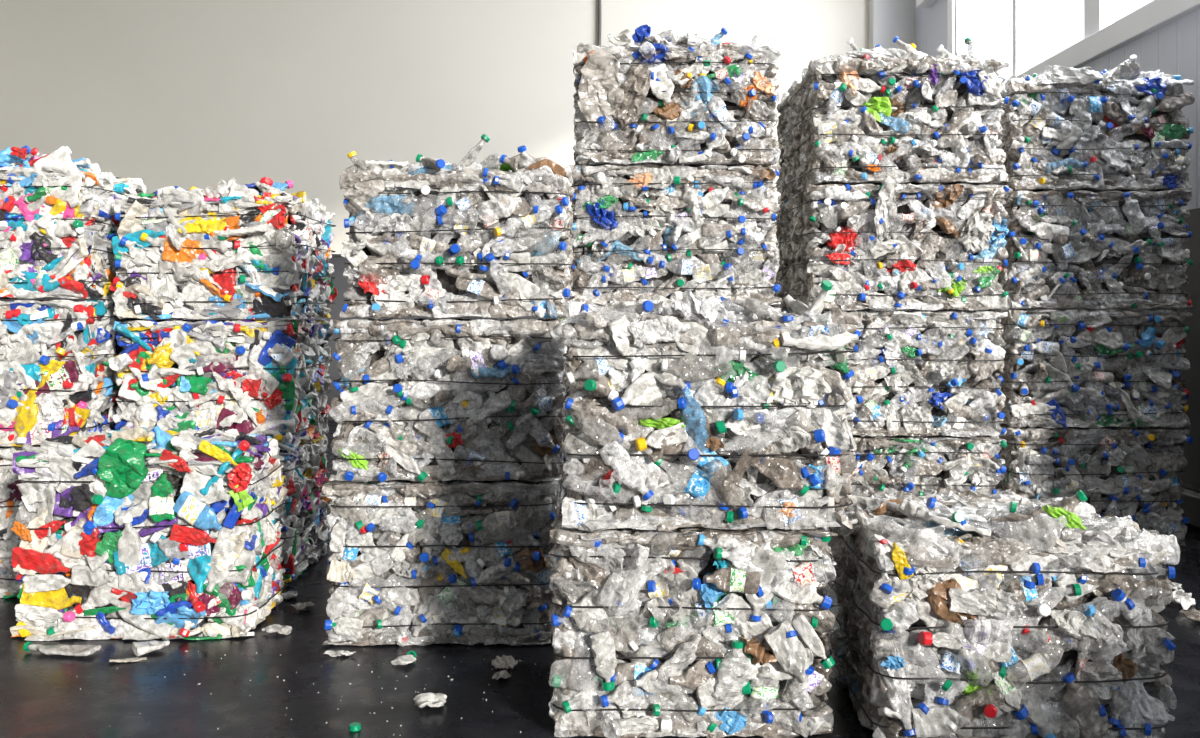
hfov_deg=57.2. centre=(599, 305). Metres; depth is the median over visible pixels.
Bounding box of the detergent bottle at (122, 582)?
[106,571,151,593]
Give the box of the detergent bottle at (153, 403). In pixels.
[150,400,169,407]
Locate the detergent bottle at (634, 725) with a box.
[613,716,671,735]
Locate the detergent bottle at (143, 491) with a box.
[132,481,175,502]
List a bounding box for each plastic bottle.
[0,185,7,191]
[13,509,63,533]
[14,322,82,344]
[23,641,100,655]
[30,148,42,157]
[33,244,46,289]
[72,227,83,242]
[78,374,86,381]
[94,530,122,563]
[109,353,132,372]
[116,372,146,414]
[132,640,169,656]
[134,396,150,427]
[160,204,186,250]
[169,234,181,249]
[203,354,235,366]
[246,206,287,216]
[249,254,295,268]
[260,399,290,434]
[262,624,291,634]
[263,320,292,333]
[270,432,292,446]
[275,226,295,250]
[279,413,299,431]
[326,588,348,626]
[327,532,372,564]
[327,598,347,617]
[329,398,392,422]
[329,524,367,539]
[330,581,367,601]
[331,423,389,452]
[332,319,372,360]
[332,440,382,460]
[332,460,386,481]
[333,325,369,339]
[333,368,366,389]
[333,405,355,436]
[335,336,359,391]
[335,497,374,532]
[336,583,379,610]
[338,405,376,422]
[338,530,360,585]
[339,357,391,392]
[341,413,387,454]
[342,304,397,316]
[342,335,380,350]
[343,165,384,210]
[343,198,390,211]
[344,213,388,230]
[344,286,369,302]
[344,460,354,480]
[345,160,393,176]
[347,151,365,171]
[348,578,401,615]
[350,339,390,367]
[351,401,403,419]
[352,240,366,253]
[355,496,401,530]
[356,438,383,472]
[356,606,387,633]
[357,249,405,273]
[360,265,405,289]
[362,331,406,348]
[363,619,403,634]
[364,194,413,214]
[365,422,418,456]
[366,486,382,517]
[367,233,398,243]
[367,483,400,525]
[370,303,379,310]
[370,541,413,575]
[370,592,397,638]
[371,417,406,425]
[372,391,411,406]
[373,573,431,603]
[374,442,398,475]
[376,614,411,628]
[377,335,401,369]
[378,240,421,261]
[378,433,404,472]
[379,513,427,534]
[382,488,428,508]
[383,294,415,309]
[383,441,427,481]
[387,419,430,454]
[387,495,424,528]
[387,529,429,569]
[391,650,416,664]
[392,243,443,269]
[393,381,412,397]
[393,585,412,641]
[394,222,410,256]
[395,628,441,644]
[396,232,448,258]
[396,358,442,379]
[397,378,453,398]
[399,194,452,211]
[401,205,446,234]
[401,392,441,409]
[405,421,417,435]
[406,440,437,479]
[406,501,435,544]
[406,574,455,614]
[410,260,429,275]
[411,583,440,636]
[411,621,460,643]
[412,567,457,584]
[412,603,457,629]
[413,692,446,708]
[414,421,453,444]
[416,154,448,165]
[417,272,441,307]
[417,292,436,305]
[417,347,469,370]
[419,251,463,269]
[419,400,467,430]
[419,544,434,561]
[419,577,463,622]
[420,185,429,194]
[421,157,444,171]
[423,482,451,542]
[427,292,473,317]
[427,431,455,475]
[430,330,453,347]
[431,205,457,243]
[431,210,479,239]
[433,547,478,564]
[434,325,465,335]
[434,390,451,407]
[435,482,480,505]
[436,192,481,219]
[437,208,483,225]
[437,572,471,589]
[440,609,465,637]
[441,252,484,270]
[441,496,460,533]
[441,507,492,516]
[443,458,482,478]
[444,361,480,379]
[445,190,487,206]
[445,267,485,279]
[446,352,465,371]
[447,419,477,446]
[448,176,488,191]
[448,225,493,255]
[449,134,489,172]
[450,244,467,256]
[452,370,474,418]
[453,445,497,471]
[454,292,502,308]
[455,274,505,302]
[455,324,511,344]
[456,390,512,432]
[456,507,497,531]
[457,326,475,364]
[458,495,517,507]
[459,348,503,370]
[459,375,519,394]
[459,584,509,604]
[460,547,490,593]
[462,420,481,465]
[466,522,488,561]
[468,212,477,233]
[468,605,522,625]
[469,524,508,544]
[470,421,513,453]
[470,556,515,586]
[471,364,519,377]
[474,327,489,361]
[475,205,501,241]
[477,194,521,223]
[477,487,527,501]
[477,499,489,507]
[477,534,521,567]
[478,548,511,567]
[479,230,514,271]
[481,153,501,168]
[481,220,530,244]
[482,168,515,195]
[482,322,525,335]
[482,524,516,554]
[484,424,546,447]
[485,253,512,294]
[485,411,525,424]
[488,578,515,588]
[489,448,520,475]
[490,345,507,360]
[491,236,541,256]
[491,525,539,545]
[492,290,546,305]
[493,165,553,190]
[494,218,548,237]
[494,320,540,351]
[495,175,531,197]
[495,596,512,639]
[496,551,539,563]
[497,200,538,216]
[500,154,553,171]
[503,253,553,274]
[503,407,538,451]
[504,627,541,638]
[505,370,530,412]
[505,460,558,479]
[506,373,555,395]
[508,512,555,541]
[510,204,562,230]
[510,351,565,374]
[510,393,563,412]
[510,483,555,500]
[511,353,564,385]
[512,571,530,583]
[514,502,552,519]
[514,554,552,578]
[515,224,566,253]
[515,539,554,553]
[516,367,556,389]
[516,512,553,538]
[517,145,535,169]
[521,251,566,276]
[521,569,546,611]
[522,596,539,610]
[524,191,541,208]
[528,197,568,210]
[528,388,547,408]
[529,418,559,453]
[530,266,550,312]
[531,340,564,357]
[537,284,569,297]
[537,588,552,639]
[543,172,570,213]
[543,454,564,471]
[546,299,554,317]
[548,198,566,239]
[549,540,601,595]
[549,659,615,687]
[551,614,606,633]
[552,627,625,652]
[558,535,625,574]
[558,616,580,690]
[562,431,647,463]
[562,452,627,488]
[562,470,647,505]
[562,605,622,640]
[562,662,626,713]
[563,329,611,347]
[563,360,618,400]
[564,301,601,318]
[564,398,636,434]
[565,393,599,425]
[566,357,629,383]
[569,545,611,592]
[569,630,593,689]
[570,407,630,448]
[571,170,595,181]
[572,191,615,210]
[572,218,602,231]
[572,233,609,247]
[572,258,621,279]
[572,268,579,285]
[573,125,602,154]
[573,226,607,247]
[574,72,579,79]
[574,272,612,293]
[575,186,591,230]
[577,45,586,82]
[577,255,617,275]
[578,557,655,596]
[578,635,595,687]
[580,304,616,327]
[580,304,638,321]
[582,149,612,164]
[582,265,609,303]
[584,376,611,396]
[587,172,604,183]
[589,630,616,690]
[590,249,600,261]
[591,626,640,652]
[593,279,623,296]
[594,169,625,198]
[594,663,673,698]
[596,587,657,631]
[597,125,618,156]
[597,573,641,616]
[599,441,653,500]
[599,681,655,707]
[600,711,622,737]
[601,218,637,247]
[602,265,644,283]
[603,145,638,158]
[603,244,635,264]
[604,182,647,196]
[606,301,653,314]
[606,397,685,421]
[607,171,635,210]
[607,430,648,449]
[607,471,662,511]
[607,545,672,601]
[610,120,645,129]
[610,483,669,512]
[611,362,684,411]
[613,278,647,298]
[614,552,674,605]
[614,593,648,627]
[615,209,647,220]
[615,243,653,263]
[615,544,648,568]
[615,642,658,670]
[615,695,649,718]
[616,203,628,212]
[617,73,631,93]
[617,194,653,211]
[617,432,664,460]
[617,695,669,717]
[618,52,638,74]
[619,394,653,458]
[619,596,675,636]
[622,62,653,79]
[622,529,676,566]
[624,114,651,133]
[624,433,660,511]
[625,229,656,261]
[626,263,667,278]
[628,124,636,146]
[628,315,689,346]
[628,630,645,650]
[630,628,683,665]
[631,149,663,163]
[632,475,682,507]
[634,125,676,145]
[634,205,655,211]
[635,115,664,150]
[635,244,666,255]
[637,252,668,270]
[639,42,655,58]
[639,97,662,114]
[640,113,655,123]
[640,277,684,297]
[641,344,685,389]
[641,572,700,600]
[643,30,676,41]
[643,227,666,254]
[644,166,679,188]
[645,549,685,567]
[646,196,688,208]
[648,179,698,199]
[648,273,684,295]
[649,64,676,70]
[649,416,713,462]
[651,124,658,130]
[651,533,680,556]
[651,700,669,715]
[653,59,661,80]
[654,458,731,509]
[655,661,715,703]
[658,246,690,263]
[658,634,700,685]
[659,211,688,226]
[659,259,702,274]
[661,337,745,367]
[661,351,730,381]
[661,627,736,664]
[663,374,733,398]
[663,493,690,507]
[664,46,693,66]
[665,70,690,81]
[665,118,693,131]
[665,147,680,161]
[665,239,704,261]
[665,591,730,627]
[666,224,681,247]
[666,322,731,363]
[667,125,694,138]
[667,181,703,201]
[668,214,707,238]
[669,654,737,689]
[669,686,716,732]
[670,123,700,154]
[670,290,687,301]
[671,131,709,149]
[671,227,708,251]
[672,38,686,44]
[673,502,733,526]
[673,614,731,641]
[674,374,705,421]
[675,127,715,140]
[676,280,703,291]
[677,100,705,120]
[677,276,685,285]
[678,32,688,41]
[678,168,709,182]
[678,487,741,515]
[679,382,708,457]
[679,448,701,471]
[682,183,704,228]
[683,436,732,499]
[685,100,707,116]
[685,629,752,661]
[685,700,735,726]
[686,207,725,238]
[688,407,763,434]
[690,600,771,629]
[691,389,737,423]
[694,177,722,189]
[694,283,716,298]
[694,381,768,411]
[695,187,728,209]
[695,277,732,290]
[696,121,706,132]
[696,240,725,265]
[696,677,750,707]
[696,704,758,732]
[697,56,745,73]
[697,534,759,562]
[698,170,725,195]
[698,204,737,217]
[699,42,716,75]
[699,230,731,246]
[702,223,744,237]
[702,459,740,512]
[703,127,736,155]
[703,566,760,593]
[704,77,730,115]
[704,111,733,157]
[705,174,744,186]
[706,359,769,399]
[707,64,740,80]
[707,78,741,93]
[708,89,736,130]
[708,186,749,201]
[709,112,751,126]
[710,28,727,45]
[710,123,752,137]
[711,626,771,650]
[712,640,752,702]
[713,177,756,188]
[713,279,754,285]
[713,433,763,463]
[713,546,794,576]
[714,352,759,387]
[714,647,794,679]
[718,447,755,510]
[720,255,735,275]
[720,414,799,453]
[721,319,790,361]
[723,56,735,63]
[723,302,742,310]
[725,248,743,264]
[726,53,752,90]
[727,76,767,92]
[727,531,806,566]
[729,244,766,269]
[729,375,808,410]
[731,87,775,117]
[731,89,755,107]
[731,122,764,163]
[732,147,745,162]
[733,133,749,148]
[733,409,786,424]
[734,165,765,198]
[734,215,745,224]
[734,296,797,326]
[736,174,769,213]
[736,206,775,220]
[737,135,773,162]
[737,137,776,150]
[737,238,778,263]
[738,198,777,211]
[738,269,769,285]
[738,497,783,518]
[739,58,771,82]
[739,280,780,291]
[740,119,769,136]
[740,682,765,717]
[744,99,753,118]
[745,547,785,621]
[746,170,779,197]
[746,232,766,241]
[748,48,779,63]
[748,444,808,495]
[749,285,778,299]
[750,138,780,163]
[750,666,779,710]
[752,111,778,124]
[752,426,825,453]
[753,474,818,512]
[754,356,785,376]
[756,89,775,100]
[757,180,777,214]
[757,555,835,597]
[760,702,815,737]
[761,399,823,430]
[762,252,778,280]
[763,495,828,529]
[763,704,832,730]
[764,225,778,262]
[764,605,817,627]
[764,620,812,682]
[767,399,786,431]
[771,595,834,632]
[771,601,796,637]
[772,537,819,555]
[772,678,798,701]
[773,322,845,349]
[780,553,805,593]
[782,315,801,351]
[784,409,828,458]
[786,671,831,695]
[789,665,814,710]
[790,613,834,668]
[796,360,855,407]
[796,693,832,716]
[799,350,833,367]
[799,463,847,488]
[800,451,854,478]
[805,280,832,315]
[808,249,839,264]
[808,275,833,297]
[808,285,854,305]
[809,198,825,221]
[810,184,850,199]
[811,201,840,220]
[812,532,833,580]
[813,138,852,156]
[814,79,854,89]
[814,140,838,164]
[817,85,844,99]
[818,150,839,174]
[818,317,853,379]
[822,160,866,180]
[823,54,841,59]
[824,184,868,201]
[824,198,830,213]
[825,79,843,118]
[826,135,857,171]
[828,267,851,281]
[832,244,845,252]
[833,125,859,161]
[834,284,869,309]
[837,54,869,79]
[837,202,846,216]
[839,109,863,125]
[840,198,875,218]
[840,312,862,323]
[841,142,881,160]
[842,414,855,434]
[843,88,857,98]
[844,120,865,140]
[846,37,870,60]
[846,50,890,60]
[846,75,885,92]
[846,195,878,210]
[846,345,857,352]
[847,214,859,227]
[847,365,875,383]
[848,363,861,382]
[848,451,865,464]
[849,466,862,477]
[851,347,884,362]
[851,380,862,393]
[852,480,866,495]
[852,483,866,491]
[853,392,871,407]
[854,323,863,330]
[854,393,884,421]
[854,487,889,497]
[855,444,890,472]
[855,461,884,488]
[856,59,892,75]
[856,136,891,151]
[856,438,865,453]
[857,365,895,378]
[859,47,906,57]
[859,139,886,169]
[860,106,883,138]
[860,322,899,336]
[860,356,883,369]
[860,362,876,403]
[863,261,891,282]
[863,283,883,301]
[864,73,901,92]
[864,276,907,291]
[864,354,893,368]
[864,404,893,420]
[864,437,901,456]
[865,236,874,277]
[868,572,893,608]
[871,130,904,138]
[871,629,897,707]
[872,355,904,373]
[873,159,902,179]
[873,333,892,347]
[873,474,900,483]
[873,629,938,660]
[875,520,916,538]
[876,218,899,253]
[877,52,918,78]
[877,252,915,268]
[877,607,892,630]
[878,184,907,201]
[878,484,896,494]
[878,518,928,543]
[878,655,915,736]
[879,113,908,133]
[879,628,952,691]
[880,139,916,171]
[880,528,917,593]
[881,327,917,347]
[882,567,916,614]
[883,345,929,368]
[883,399,898,430]
[884,77,927,95]
[884,78,895,93]
[884,598,918,632]
[885,384,914,399]
[887,193,920,209]
[889,136,927,155]
[889,387,914,411]
[889,451,924,481]
[891,73,913,79]
[891,211,930,223]
[892,36,926,56]
[892,267,936,282]
[893,225,914,246]
[894,124,918,138]
[894,233,925,274]
[894,436,917,462]
[894,664,952,684]
[895,289,902,307]
[896,112,930,126]
[897,400,927,412]
[898,322,927,343]
[898,499,964,522]
[899,388,928,401]
[899,437,928,472]
[900,194,934,221]
[900,315,934,326]
[901,334,942,347]
[902,145,921,179]
[902,379,935,398]
[902,462,920,491]
[902,597,947,613]
[903,155,916,169]
[904,284,940,301]
[905,84,921,118]
[905,359,928,391]
[906,121,936,147]
[906,155,945,162]
[907,474,918,489]
[908,114,947,130]
[910,279,944,289]
[911,102,946,118]
[911,210,928,241]
[912,63,928,74]
[912,75,942,86]
[913,185,942,197]
[913,459,946,474]
[916,325,956,340]
[916,333,958,355]
[916,438,942,462]
[916,487,936,495]
[916,510,990,536]
[916,668,969,714]
[917,341,936,376]
[919,160,936,174]
[920,123,946,138]
[920,201,939,231]
[920,234,933,267]
[921,81,932,102]
[921,162,959,173]
[921,207,959,223]
[921,476,948,490]
[922,315,948,336]
[922,538,963,577]
[925,287,954,309]
[925,518,978,536]
[926,497,993,529]
[929,368,944,386]
[930,136,959,147]
[930,261,953,294]
[931,90,957,111]
[931,331,966,367]
[932,416,946,427]
[933,107,971,138]
[933,399,971,417]
[934,618,994,686]
[935,53,950,57]
[935,70,959,98]
[935,647,1006,678]
[936,166,956,179]
[936,567,998,592]
[936,652,964,705]
[937,45,954,57]
[937,152,959,166]
[937,483,963,493]
[940,344,968,368]
[940,537,984,579]
[941,125,979,140]
[941,232,971,250]
[941,456,967,470]
[943,447,967,475]
[943,616,1022,662]
[944,258,963,270]
[946,193,973,208]
[946,414,979,432]
[946,682,1004,732]
[947,203,971,219]
[947,271,973,297]
[949,334,971,344]
[949,386,984,398]
[950,312,981,336]
[950,369,965,385]
[951,132,969,176]
[952,111,981,128]
[952,219,966,230]
[953,76,966,88]
[953,152,983,167]
[953,409,988,420]
[955,275,986,298]
[956,448,998,467]
[956,520,1011,537]
[957,193,990,220]
[957,484,969,491]
[958,561,1043,590]
[961,37,976,57]
[961,537,1033,569]
[962,438,973,449]
[962,616,1050,646]
[964,317,1003,333]
[965,375,1003,404]
[966,269,997,295]
[966,640,1028,670]
[967,164,1005,175]
[968,93,1008,105]
[968,121,977,133]
[968,156,1003,170]
[968,168,1003,182]
[968,237,1006,260]
[968,348,991,374]
[968,389,1001,414]
[969,337,1005,364]
[969,486,997,494]
[970,350,1003,369]
[970,440,1006,464]
[971,189,996,215]
[972,280,1008,297]
[972,713,1037,737]
[973,154,987,162]
[973,266,1002,294]
[973,406,1005,434]
[974,258,1007,268]
[974,264,1000,292]
[974,465,999,474]
[975,355,1002,381]
[977,319,993,337]
[979,126,998,161]
[980,186,1009,218]
[983,321,1005,347]
[984,59,998,72]
[984,697,1003,717]
[986,109,1004,118]
[986,127,1001,146]
[987,719,1031,736]
[988,407,1004,419]
[990,512,1059,526]
[991,518,1062,534]
[992,670,1028,719]
[993,201,1002,214]
[1003,344,1029,350]
[1004,514,1066,552]
[1004,550,1059,581]
[1005,409,1014,420]
[1005,637,1072,688]
[1007,111,1037,124]
[1007,575,1057,601]
[1008,157,1037,185]
[1008,310,1044,327]
[1008,436,1038,449]
[1009,231,1026,244]
[1009,477,1040,493]
[1009,501,1090,520]
[1010,93,1041,110]
[1010,128,1041,138]
[1010,262,1045,273]
[1010,373,1034,384]
[1010,471,1047,485]
[1010,647,1030,676]
[1011,200,1054,209]
[1011,264,1041,283]
[1011,449,1046,461]
[1012,77,1032,106]
[1012,150,1041,169]
[1012,345,1052,361]
[1012,355,1023,365]
[1012,580,1035,647]
[1013,168,1051,189]
[1013,206,1046,218]
[1013,327,1040,343]
[1014,74,1047,96]
[1014,214,1045,231]
[1014,249,1045,261]
[1014,460,1053,477]
[1015,430,1029,451]
[1016,449,1030,485]
[1017,139,1040,150]
[1018,108,1051,141]
[1018,492,1038,499]
[1019,144,1050,156]
[1019,384,1027,395]
[1019,439,1047,448]
[1020,621,1047,652]
[1021,278,1044,290]
[1021,285,1049,305]
[1021,583,1081,630]
[1022,616,1111,654]
[1022,718,1079,737]
[1023,96,1053,120]
[1023,170,1058,182]
[1023,604,1050,618]
[1024,323,1057,342]
[1024,490,1087,523]
[1024,661,1073,702]
[1025,75,1059,97]
[1025,128,1050,144]
[1026,454,1059,464]
[1027,222,1069,242]
[1028,376,1074,390]
[1029,341,1059,353]
[1029,485,1061,498]
[1030,562,1094,580]
[1031,388,1069,404]
[1031,480,1069,489]
[1033,68,1073,80]
[1033,359,1045,392]
[1033,494,1040,499]
[1034,243,1063,253]
[1034,437,1062,466]
[1036,94,1063,105]
[1036,359,1047,378]
[1037,158,1071,174]
[1037,717,1055,737]
[1038,178,1063,189]
[1038,203,1074,215]
[1039,87,1078,101]
[1039,699,1105,731]
[1040,214,1076,225]
[1040,434,1077,457]
[1040,446,1078,461]
[1041,465,1069,473]
[1042,112,1070,129]
[1042,127,1070,139]
[1042,195,1073,214]
[1042,360,1079,392]
[1044,98,1087,112]
[1044,377,1080,403]
[1045,158,1087,177]
[1046,277,1065,300]
[1048,284,1068,300]
[1048,358,1080,372]
[1048,418,1080,427]
[1051,233,1067,246]
[1052,174,1098,189]
[1052,241,1083,259]
[1052,442,1082,454]
[1052,519,1132,533]
[1053,455,1074,466]
[1053,485,1090,497]
[1053,538,1093,567]
[1053,557,1113,602]
[1054,277,1076,301]
[1054,462,1085,476]
[1054,477,1083,494]
[1057,259,1067,269]
[1058,197,1094,209]
[1058,335,1090,347]
[1058,338,1082,371]
[1059,434,1093,447]
[1059,724,1126,737]
[1061,120,1071,133]
[1061,672,1111,737]
[1062,193,1080,228]
[1062,398,1090,413]
[1063,264,1090,278]
[1063,272,1076,296]
[1064,143,1081,166]
[1065,286,1094,305]
[1066,433,1109,450]
[1066,597,1113,613]
[1067,228,1086,246]
[1068,226,1099,240]
[1068,386,1103,396]
[1069,168,1081,180]
[1069,391,1107,403]
[1070,222,1114,247]
[1070,327,1097,342]
[1071,354,1105,369]
[1074,121,1105,144]
[1074,171,1092,179]
[1074,406,1097,421]
[1074,557,1145,577]
[1074,627,1098,683]
[1075,370,1113,382]
[1076,95,1122,112]
[1076,462,1105,475]
[1076,516,1133,542]
[1077,111,1110,126]
[1077,394,1088,416]
[1077,640,1113,664]
[1078,85,1103,97]
[1078,270,1116,283]
[1078,571,1171,598]
[1079,253,1098,282]
[1080,198,1105,212]
[1080,202,1096,235]
[1080,278,1090,289]
[1081,289,1115,307]
[1082,234,1110,251]
[1082,275,1103,302]
[1083,399,1118,413]
[1083,443,1116,464]
[1083,596,1145,619]
[1083,610,1126,648]
[1084,164,1116,176]
[1086,220,1121,233]
[1086,324,1112,331]
[1087,204,1113,223]
[1087,350,1123,359]
[1088,530,1174,581]
[1090,487,1101,517]
[1091,429,1118,451]
[1092,498,1128,509]
[1093,435,1126,456]
[1094,249,1108,261]
[1094,408,1126,419]
[1095,79,1119,95]
[1098,269,1129,299]
[1099,310,1120,320]
[1100,97,1131,128]
[1100,122,1112,131]
[1100,460,1110,475]
[1101,95,1117,108]
[1101,252,1134,276]
[1102,60,1129,76]
[1102,142,1138,154]
[1102,353,1132,368]
[1102,381,1125,387]
[1102,442,1137,458]
[1102,494,1140,502]
[1103,202,1124,229]
[1104,174,1134,179]
[1104,385,1137,400]
[1105,430,1138,448]
[1105,496,1117,516]
[1106,323,1137,342]
[1106,400,1125,410]
[1107,200,1125,227]
[1107,222,1147,235]
[1107,711,1151,735]
[1108,117,1147,141]
[1108,410,1128,420]
[1108,477,1152,499]
[1108,638,1175,676]
[1108,657,1137,725]
[1111,466,1126,475]
[1111,589,1161,634]
[1113,475,1142,487]
[1113,691,1146,737]
[1114,368,1130,380]
[1115,92,1140,104]
[1115,310,1152,324]
[1116,277,1145,288]
[1117,92,1134,120]
[1117,247,1138,257]
[1119,80,1145,95]
[1119,86,1131,99]
[1119,281,1158,300]
[1119,455,1135,482]
[1119,676,1174,720]
[1121,533,1179,564]
[1123,192,1148,233]
[1124,239,1151,253]
[1124,380,1153,391]
[1125,584,1171,609]
[1127,163,1149,181]
[1127,267,1150,279]
[1127,292,1147,306]
[1127,324,1141,344]
[1128,55,1140,79]
[1129,345,1159,354]
[1129,389,1139,398]
[1130,350,1142,360]
[1131,274,1168,289]
[1131,303,1165,307]
[1133,88,1156,121]
[1133,478,1172,493]
[1134,192,1148,202]
[1134,253,1162,265]
[1135,350,1178,361]
[1135,385,1170,408]
[1135,463,1149,493]
[1136,263,1167,277]
[1136,400,1149,412]
[1136,428,1154,443]
[1137,203,1172,216]
[1137,321,1152,339]
[1137,410,1162,426]
[1138,243,1155,262]
[1138,480,1150,506]
[1138,494,1176,507]
[1139,199,1163,218]
[1140,353,1172,373]
[1142,114,1170,128]
[1142,400,1164,417]
[1143,290,1181,305]
[1143,507,1172,535]
[1144,149,1179,162]
[1144,195,1182,210]
[1144,211,1163,246]
[1145,214,1182,229]
[1145,438,1176,455]
[1146,236,1187,249]
[1146,352,1189,369]
[1147,442,1183,455]
[1148,69,1161,76]
[1148,169,1165,177]
[1148,453,1162,479]
[1148,683,1176,708]
[1149,75,1171,79]
[1150,386,1172,392]
[1150,451,1178,470]
[1150,482,1179,512]
[1151,92,1194,113]
[1152,154,1168,161]
[1152,319,1179,332]
[1152,433,1160,441]
[1154,93,1163,101]
[1154,139,1191,148]
[1154,315,1161,321]
[1154,322,1188,336]
[1155,94,1177,103]
[1155,142,1186,180]
[1155,274,1173,280]
[1156,310,1189,329]
[1157,222,1185,232]
[1157,226,1191,237]
[1157,272,1167,302]
[1157,427,1192,442]
[1158,124,1192,138]
[1159,516,1186,538]
[1160,455,1187,475]
[1162,259,1193,276]
[1163,150,1190,166]
[1163,468,1182,503]
[1164,389,1189,404]
[1165,201,1188,228]
[1165,340,1176,373]
[1166,102,1189,134]
[1168,194,1179,226]
[1168,295,1191,305]
[1168,400,1187,411]
[1170,262,1183,272]
[1171,344,1177,352]
[1171,370,1179,380]
[1180,517,1188,523]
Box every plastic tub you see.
[0,507,6,523]
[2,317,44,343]
[10,147,26,158]
[16,478,45,504]
[55,335,74,358]
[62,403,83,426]
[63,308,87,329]
[66,257,91,276]
[83,435,110,445]
[84,504,105,520]
[85,550,108,570]
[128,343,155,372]
[144,577,164,591]
[159,387,176,408]
[172,386,191,409]
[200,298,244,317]
[204,607,225,616]
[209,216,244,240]
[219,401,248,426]
[229,485,254,511]
[242,378,261,398]
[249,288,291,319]
[389,188,414,204]
[471,247,492,268]
[487,390,499,406]
[490,334,506,347]
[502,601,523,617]
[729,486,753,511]
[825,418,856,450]
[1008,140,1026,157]
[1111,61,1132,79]
[1152,337,1168,353]
[1165,506,1183,523]
[1177,209,1189,219]
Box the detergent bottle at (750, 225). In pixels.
[731,217,760,232]
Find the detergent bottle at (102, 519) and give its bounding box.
[64,507,124,535]
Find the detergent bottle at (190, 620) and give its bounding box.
[178,607,203,637]
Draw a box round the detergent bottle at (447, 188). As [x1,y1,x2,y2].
[436,170,457,206]
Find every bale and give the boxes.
[0,145,146,299]
[0,300,143,446]
[0,445,39,598]
[10,425,287,640]
[109,319,333,450]
[110,177,336,319]
[267,434,330,585]
[322,474,563,645]
[329,318,567,481]
[339,134,575,317]
[549,496,837,737]
[562,280,858,531]
[569,164,781,304]
[573,24,781,167]
[773,177,1012,309]
[776,36,1009,203]
[781,311,1007,436]
[821,435,1006,564]
[827,489,1179,737]
[966,309,1192,427]
[983,55,1194,194]
[995,423,1192,545]
[998,190,1193,308]
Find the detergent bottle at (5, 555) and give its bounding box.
[0,550,11,566]
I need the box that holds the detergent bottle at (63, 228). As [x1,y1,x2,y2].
[54,219,76,237]
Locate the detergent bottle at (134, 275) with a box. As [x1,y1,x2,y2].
[130,271,146,279]
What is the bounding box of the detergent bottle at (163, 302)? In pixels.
[155,294,179,310]
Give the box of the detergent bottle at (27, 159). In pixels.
[21,155,37,162]
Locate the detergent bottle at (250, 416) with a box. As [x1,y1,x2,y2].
[243,409,265,423]
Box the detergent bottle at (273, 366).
[265,358,297,374]
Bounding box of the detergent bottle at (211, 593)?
[194,578,237,608]
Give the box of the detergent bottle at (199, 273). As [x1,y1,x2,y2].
[187,268,214,279]
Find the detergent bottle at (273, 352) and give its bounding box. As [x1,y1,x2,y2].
[259,338,295,366]
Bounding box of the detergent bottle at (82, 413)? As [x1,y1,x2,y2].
[65,405,89,435]
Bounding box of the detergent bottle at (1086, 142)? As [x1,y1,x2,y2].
[1081,137,1104,159]
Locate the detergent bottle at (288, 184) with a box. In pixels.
[259,180,292,194]
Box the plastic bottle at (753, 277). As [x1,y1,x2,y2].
[738,269,769,285]
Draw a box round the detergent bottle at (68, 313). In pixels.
[55,300,82,354]
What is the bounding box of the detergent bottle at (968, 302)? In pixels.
[961,295,1006,309]
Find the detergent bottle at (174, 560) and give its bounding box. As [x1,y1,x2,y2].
[157,543,191,588]
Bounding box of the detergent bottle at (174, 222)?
[156,186,186,234]
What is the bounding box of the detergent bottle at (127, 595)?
[111,588,136,602]
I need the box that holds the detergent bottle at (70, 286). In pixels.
[50,275,87,298]
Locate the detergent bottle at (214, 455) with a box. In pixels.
[199,440,237,465]
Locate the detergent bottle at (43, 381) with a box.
[37,375,49,388]
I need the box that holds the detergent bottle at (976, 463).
[966,453,1006,473]
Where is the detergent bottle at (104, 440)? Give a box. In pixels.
[72,430,113,447]
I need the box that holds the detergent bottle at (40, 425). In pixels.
[34,419,47,436]
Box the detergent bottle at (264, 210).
[247,193,280,226]
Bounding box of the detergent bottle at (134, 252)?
[119,237,159,268]
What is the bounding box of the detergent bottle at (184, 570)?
[172,558,235,586]
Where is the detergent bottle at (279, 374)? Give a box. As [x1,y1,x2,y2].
[272,367,291,382]
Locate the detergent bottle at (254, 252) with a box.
[235,242,264,269]
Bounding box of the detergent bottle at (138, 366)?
[115,352,152,377]
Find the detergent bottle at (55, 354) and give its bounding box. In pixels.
[34,344,84,365]
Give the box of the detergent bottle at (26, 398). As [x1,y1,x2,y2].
[17,389,69,408]
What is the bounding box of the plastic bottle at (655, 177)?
[644,166,679,188]
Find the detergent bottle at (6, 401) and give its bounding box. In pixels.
[0,395,17,408]
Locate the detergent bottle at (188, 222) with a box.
[178,212,226,233]
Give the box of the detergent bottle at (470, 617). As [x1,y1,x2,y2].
[450,603,483,622]
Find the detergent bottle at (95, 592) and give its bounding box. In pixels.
[75,572,143,613]
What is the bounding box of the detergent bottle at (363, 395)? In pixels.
[340,382,387,408]
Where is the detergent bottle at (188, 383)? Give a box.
[179,374,235,392]
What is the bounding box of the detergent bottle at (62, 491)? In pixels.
[53,482,72,516]
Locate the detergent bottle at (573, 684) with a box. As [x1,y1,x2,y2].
[551,674,606,695]
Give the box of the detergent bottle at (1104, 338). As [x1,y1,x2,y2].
[1093,327,1129,350]
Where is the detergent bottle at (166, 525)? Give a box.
[138,514,177,536]
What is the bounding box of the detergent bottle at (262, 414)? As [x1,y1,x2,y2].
[243,395,282,441]
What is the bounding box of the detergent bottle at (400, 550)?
[390,530,416,561]
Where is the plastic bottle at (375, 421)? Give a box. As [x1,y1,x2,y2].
[371,417,406,425]
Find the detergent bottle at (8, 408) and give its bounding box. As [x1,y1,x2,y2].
[0,400,17,421]
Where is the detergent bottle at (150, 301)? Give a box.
[134,285,181,318]
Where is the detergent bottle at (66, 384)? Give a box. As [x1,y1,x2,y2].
[55,373,89,396]

